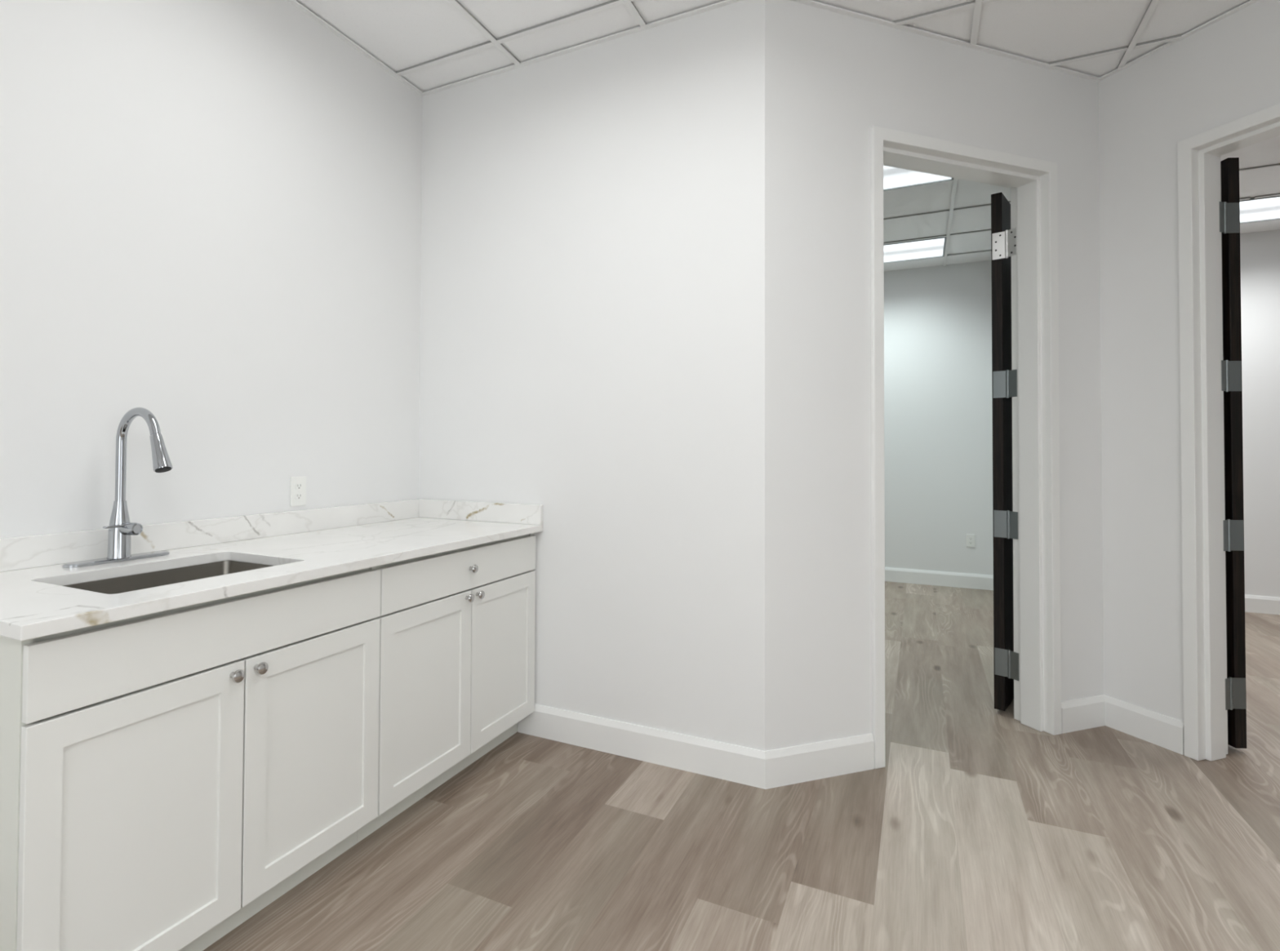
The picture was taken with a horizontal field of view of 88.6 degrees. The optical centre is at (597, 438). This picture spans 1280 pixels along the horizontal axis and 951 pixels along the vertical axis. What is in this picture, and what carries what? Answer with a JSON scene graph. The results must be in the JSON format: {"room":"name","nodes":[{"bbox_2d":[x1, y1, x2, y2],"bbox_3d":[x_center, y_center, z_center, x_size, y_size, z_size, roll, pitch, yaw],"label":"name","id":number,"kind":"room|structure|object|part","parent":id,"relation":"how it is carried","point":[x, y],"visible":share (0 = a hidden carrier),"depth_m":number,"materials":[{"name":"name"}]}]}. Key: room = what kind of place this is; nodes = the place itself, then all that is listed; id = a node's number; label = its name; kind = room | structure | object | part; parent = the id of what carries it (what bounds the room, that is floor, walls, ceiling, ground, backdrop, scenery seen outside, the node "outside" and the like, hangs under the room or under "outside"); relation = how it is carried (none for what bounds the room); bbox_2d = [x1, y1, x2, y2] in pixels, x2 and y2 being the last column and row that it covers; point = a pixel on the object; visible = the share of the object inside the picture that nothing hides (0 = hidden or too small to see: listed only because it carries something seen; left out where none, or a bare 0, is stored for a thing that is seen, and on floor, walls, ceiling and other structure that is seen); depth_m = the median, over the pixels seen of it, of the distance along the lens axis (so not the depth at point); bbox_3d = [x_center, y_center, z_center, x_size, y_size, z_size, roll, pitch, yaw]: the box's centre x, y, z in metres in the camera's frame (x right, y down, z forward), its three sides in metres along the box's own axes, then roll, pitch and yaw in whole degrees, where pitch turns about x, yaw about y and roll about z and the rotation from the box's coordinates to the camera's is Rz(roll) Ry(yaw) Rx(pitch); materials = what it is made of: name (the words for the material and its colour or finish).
{"room":"office kitchenette","nodes":[
{"label":"office kitchenette","id":0,"kind":"room"},
{"bbox_2d":[0,0,422,537],"bbox_3d":[-1.950,-0.257,1.144,0.154,3.016,4.908,0,-1,26],"label":"wall","id":1,"kind":"structure","parent":0,"point":[211,210],"depth_m":2.21,"materials":[{"name":"paint"}]},
{"bbox_2d":[0,498,420,572],"bbox_3d":[-1.266,0.319,2.330,0.019,0.086,1.845,0,-1,26],"label":"backsplash","id":2,"kind":"structure","parent":1,"relation":"attached to","point":[18,553],"depth_m":2.17,"materials":[{"name":"stone"}]},
{"bbox_2d":[289,475,306,506],"bbox_3d":[-1.166,0.207,2.549,0.007,0.115,0.070,0,-1,26],"label":"wall outlet","id":3,"kind":"object","parent":1,"relation":"attached to","point":[298,484],"visible":1,"depth_m":2.54,"materials":[{"name":"white plastic"}]},
{"bbox_2d":[295,493,302,499],"bbox_3d":[-1.164,0.226,2.547,0.002,0.027,0.033,0,-1,26],"label":"socket","id":4,"kind":"object","parent":3,"relation":"attached to","point":[298,495],"depth_m":2.55,"materials":[{"name":"white plastic"}]},
{"bbox_2d":[295,482,302,489],"bbox_3d":[-1.164,0.187,2.548,0.002,0.027,0.033,0,-1,26],"label":"socket","id":5,"kind":"object","parent":3,"relation":"attached to","point":[299,486],"depth_m":2.55,"materials":[{"name":"white plastic"}]},
{"bbox_2d":[288,0,1258,96],"bbox_3d":[0.288,-1.712,0.780,4.194,0.006,5.869,0,-1,26],"label":"trim","id":6,"kind":"structure","parent":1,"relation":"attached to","point":[811,2],"depth_m":2.75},
{"bbox_2d":[418,0,764,751],"bbox_3d":[-0.156,-0.216,2.911,1.811,3.016,0.154,0,-1,26],"label":"wall","id":7,"kind":"structure","parent":0,"point":[593,277],"depth_m":2.70,"materials":[{"name":"paint"}]},
{"bbox_2d":[418,498,542,524],"bbox_3d":[-0.549,0.335,2.994,0.680,0.086,0.019,0,-1,26],"label":"backsplash","id":8,"kind":"structure","parent":7,"relation":"attached to","point":[522,513],"depth_m":2.97,"materials":[{"name":"stone"}]},
{"bbox_2d":[517,703,874,789],"bbox_3d":[0.338,1.223,2.598,1.465,0.132,0.268,0,-1,13],"label":"baseboard","id":9,"kind":"structure","parent":7,"relation":"attached to","point":[779,767],"depth_m":2.53,"materials":[{"name":"paint"}]},
{"bbox_2d":[203,581,1279,950],"bbox_3d":[1.908,1.320,1.666,6.564,0.080,9.260,0,-1,26],"label":"floor","id":10,"kind":"structure","parent":0,"point":[980,828],"depth_m":2.05,"materials":[{"name":"brown wood"}]},
{"bbox_2d":[0,566,381,950],"bbox_3d":[-1.161,0.824,1.765,0.700,0.885,0.900,0,-1,26],"label":"base cabinet","id":11,"kind":"object","parent":10,"relation":"on","point":[167,777],"visible":0.98,"depth_m":1.49,"materials":[{"name":"laminate"}]},
{"bbox_3d":[-0.983,0.851,1.423,0.019,0.608,0.442,0,-1,26],"label":"door","id":12,"kind":"part","parent":11,"relation":"part of","materials":[{"name":"paint"}]},
{"bbox_3d":[-0.881,0.472,1.634,0.019,0.146,0.896,0,-1,26],"label":"false drawer","id":13,"kind":"part","parent":11,"relation":"part of","materials":[{"name":"paint"}]},
{"bbox_3d":[-0.877,0.576,1.587,0.031,0.031,0.031,0,-1,26],"label":"knob","id":14,"kind":"part","parent":11,"relation":"part of","materials":[{"name":"silver metal"}]},
{"bbox_3d":[-0.849,0.578,1.645,0.031,0.031,0.031,0,-1,26],"label":"knob","id":15,"kind":"part","parent":11,"relation":"part of","materials":[{"name":"silver metal"}]},
{"bbox_3d":[-0.784,0.860,1.827,0.019,0.608,0.450,0,-1,26],"label":"door","id":16,"kind":"part","parent":11,"relation":"part of","materials":[{"name":"paint"}]},
{"bbox_2d":[357,533,535,842],"bbox_3d":[-0.759,0.841,2.583,0.700,0.885,0.923,0,-1,26],"label":"base cabinet","id":17,"kind":"object","parent":10,"relation":"on","point":[457,636],"visible":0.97,"depth_m":2.34,"materials":[{"name":"laminate"}]},
{"bbox_2d":[0,498,542,640],"bbox_3d":[-0.961,0.333,2.179,0.700,0.115,1.845,0,-1,26],"label":"countertop","id":18,"kind":"structure","parent":17,"relation":"on","point":[303,545],"depth_m":2.00,"materials":[{"name":"stone"}]},
{"bbox_2d":[62,407,173,568],"bbox_3d":[-1.297,0.133,1.855,0.254,0.442,0.274,0,-1,26],"label":"faucet","id":19,"kind":"object","parent":18,"relation":"on","point":[120,527],"visible":1,"depth_m":1.87,"materials":[{"name":"silver metal"}]},
{"bbox_3d":[-1.366,0.250,1.860,0.018,0.009,0.072,0,-1,26],"label":"lever","id":20,"kind":"part","parent":19,"relation":"part of","materials":[{"name":"silver metal"}]},
{"bbox_3d":[-1.386,0.349,1.895,0.054,0.009,0.274,0,-1,26],"label":"plate","id":21,"kind":"part","parent":19,"relation":"part of","materials":[{"name":"silver metal"}]},
{"bbox_3d":[-1.348,0.261,1.885,0.059,0.036,0.036,0,-1,17],"label":"handle","id":22,"kind":"part","parent":19,"relation":"part of","materials":[{"name":"silver metal"}]},
{"bbox_2d":[64,560,272,594],"bbox_3d":[-1.128,0.478,1.762,0.400,0.191,0.556,0,-1,26],"label":"sink","id":23,"kind":"object","parent":18,"relation":"in","point":[165,577],"visible":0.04,"depth_m":1.90,"materials":[{"name":"metal"}]},
{"bbox_3d":[-0.582,0.868,2.238,0.019,0.608,0.456,0,-1,26],"label":"door","id":24,"kind":"part","parent":17,"relation":"part of","materials":[{"name":"paint"}]},
{"bbox_3d":[-0.480,0.489,2.447,0.019,0.146,0.909,0,-1,26],"label":"drawer","id":25,"kind":"part","parent":17,"relation":"part of","materials":[{"name":"paint"}]},
{"bbox_3d":[-0.472,0.588,2.409,0.031,0.031,0.031,0,-1,26],"label":"knob","id":26,"kind":"part","parent":17,"relation":"part of","materials":[{"name":"silver metal"}]},
{"bbox_3d":[-0.462,0.484,2.430,0.031,0.031,0.031,0,-1,26],"label":"knob","id":27,"kind":"part","parent":17,"relation":"part of","materials":[{"name":"silver metal"}]},
{"bbox_3d":[-0.444,0.589,2.466,0.031,0.031,0.031,0,-1,26],"label":"knob","id":28,"kind":"part","parent":17,"relation":"part of","materials":[{"name":"silver metal"}]},
{"bbox_3d":[-0.381,0.876,2.647,0.019,0.608,0.448,0,-1,26],"label":"door","id":29,"kind":"part","parent":17,"relation":"part of","materials":[{"name":"paint"}]},
{"bbox_2d":[296,0,1279,271],"bbox_3d":[1.923,-1.710,1.721,6.564,0.050,9.260,0,-1,26],"label":"ceiling","id":30,"kind":"structure","parent":0,"point":[430,44],"depth_m":2.72,"materials":[{"name":"tile"}]},
{"bbox_2d":[883,236,946,263],"bbox_3d":[2.393,-1.613,5.778,1.188,0.016,0.582,0,-1,26],"label":"recessed light","id":31,"kind":"object","parent":30,"relation":"in","point":[931,247],"visible":0.41,"depth_m":5.61,"materials":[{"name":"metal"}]},
{"bbox_2d":[883,165,953,191],"bbox_3d":[1.590,-1.647,4.147,1.188,0.016,0.582,0,-1,26],"label":"recessed light","id":32,"kind":"object","parent":30,"relation":"in","point":[894,178],"visible":0.11,"depth_m":4.14,"materials":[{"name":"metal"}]},
{"bbox_3d":[1.590,-1.647,4.147,1.188,0.016,0.582,0,-1,26],"label":"frame","id":33,"kind":"part","parent":32,"relation":"part of","materials":[{"name":"metal"}]},
{"bbox_2d":[1240,195,1279,223],"bbox_3d":[4.568,-1.622,4.708,1.188,0.016,0.582,0,-1,26],"label":"recessed light","id":34,"kind":"object","parent":30,"relation":"in","point":[1263,209],"visible":0.12,"depth_m":4.63,"materials":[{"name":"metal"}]},
{"bbox_2d":[764,0,1103,751],"bbox_3d":[1.519,-0.209,2.828,1.948,3.016,0.154,1,-1,-19],"label":"wall","id":35,"kind":"structure","parent":0,"point":[831,77],"depth_m":2.56,"materials":[{"name":"paint"}]},
{"bbox_2d":[870,125,1062,768],"bbox_3d":[1.538,0.032,2.831,1.015,2.535,0.190,1,-1,-19],"label":"door frame","id":36,"kind":"structure","parent":35,"relation":"attached to","point":[1032,182],"depth_m":2.91,"materials":[{"name":"paint"}]},
{"bbox_2d":[991,191,1018,711],"bbox_3d":[2.196,0.062,3.438,0.105,2.462,0.936,-1,-1,38],"label":"door","id":37,"kind":"structure","parent":35,"relation":"in","point":[1003,239],"depth_m":3.12,"materials":[{"name":"brown wood"}]},
{"bbox_2d":[884,229,1279,597],"bbox_3d":[3.922,-0.143,5.793,6.584,3.016,0.130,0,-1,26],"label":"wall","id":38,"kind":"structure","parent":0,"point":[938,400],"depth_m":6.02,"materials":[{"name":"paint"}]},
{"bbox_2d":[884,567,993,590],"bbox_3d":[1.463,1.266,4.647,2.866,0.132,4.046,0,-1,26],"label":"baseboard","id":39,"kind":"structure","parent":38,"relation":"attached to","point":[976,581],"depth_m":6.05,"materials":[{"name":"paint"}]},
{"bbox_2d":[966,533,974,546],"bbox_3d":[3.390,0.933,5.956,0.070,0.115,0.007,0,-1,26],"label":"wall outlet","id":40,"kind":"object","parent":38,"relation":"attached to","point":[970,538],"visible":1,"depth_m":5.95,"materials":[{"name":"white plastic"}]},
{"bbox_2d":[1244,595,1279,614],"bbox_3d":[4.299,1.252,3.140,3.314,0.132,4.246,0,-1,26],"label":"baseboard","id":41,"kind":"structure","parent":38,"relation":"attached to","point":[1253,603],"depth_m":5.07,"materials":[{"name":"paint"}]},
{"bbox_2d":[1097,0,1279,721],"bbox_3d":[2.668,-0.214,2.238,0.154,3.016,2.012,1,-1,-19],"label":"wall","id":42,"kind":"structure","parent":0,"point":[1228,70],"depth_m":2.83,"materials":[{"name":"paint"}]},
{"bbox_2d":[1061,694,1184,755],"bbox_3d":[2.229,1.236,2.797,0.286,0.132,0.318,1,-1,-19],"label":"baseboard","id":43,"kind":"structure","parent":42,"relation":"attached to","point":[1166,732],"depth_m":2.89,"materials":[{"name":"paint"}]},
{"bbox_2d":[1177,102,1279,760],"bbox_3d":[2.659,0.027,2.258,0.190,2.535,1.009,1,-1,-19],"label":"door frame","id":44,"kind":"structure","parent":42,"relation":"attached to","point":[1198,156],"depth_m":2.67,"materials":[{"name":"paint"}]},
{"bbox_2d":[1219,157,1246,748],"bbox_3d":[2.687,0.060,3.161,0.108,2.462,0.930,0,-1,7],"label":"door","id":45,"kind":"structure","parent":42,"relation":"in","point":[1229,205],"depth_m":2.73,"materials":[{"name":"brown wood"}]}
]}

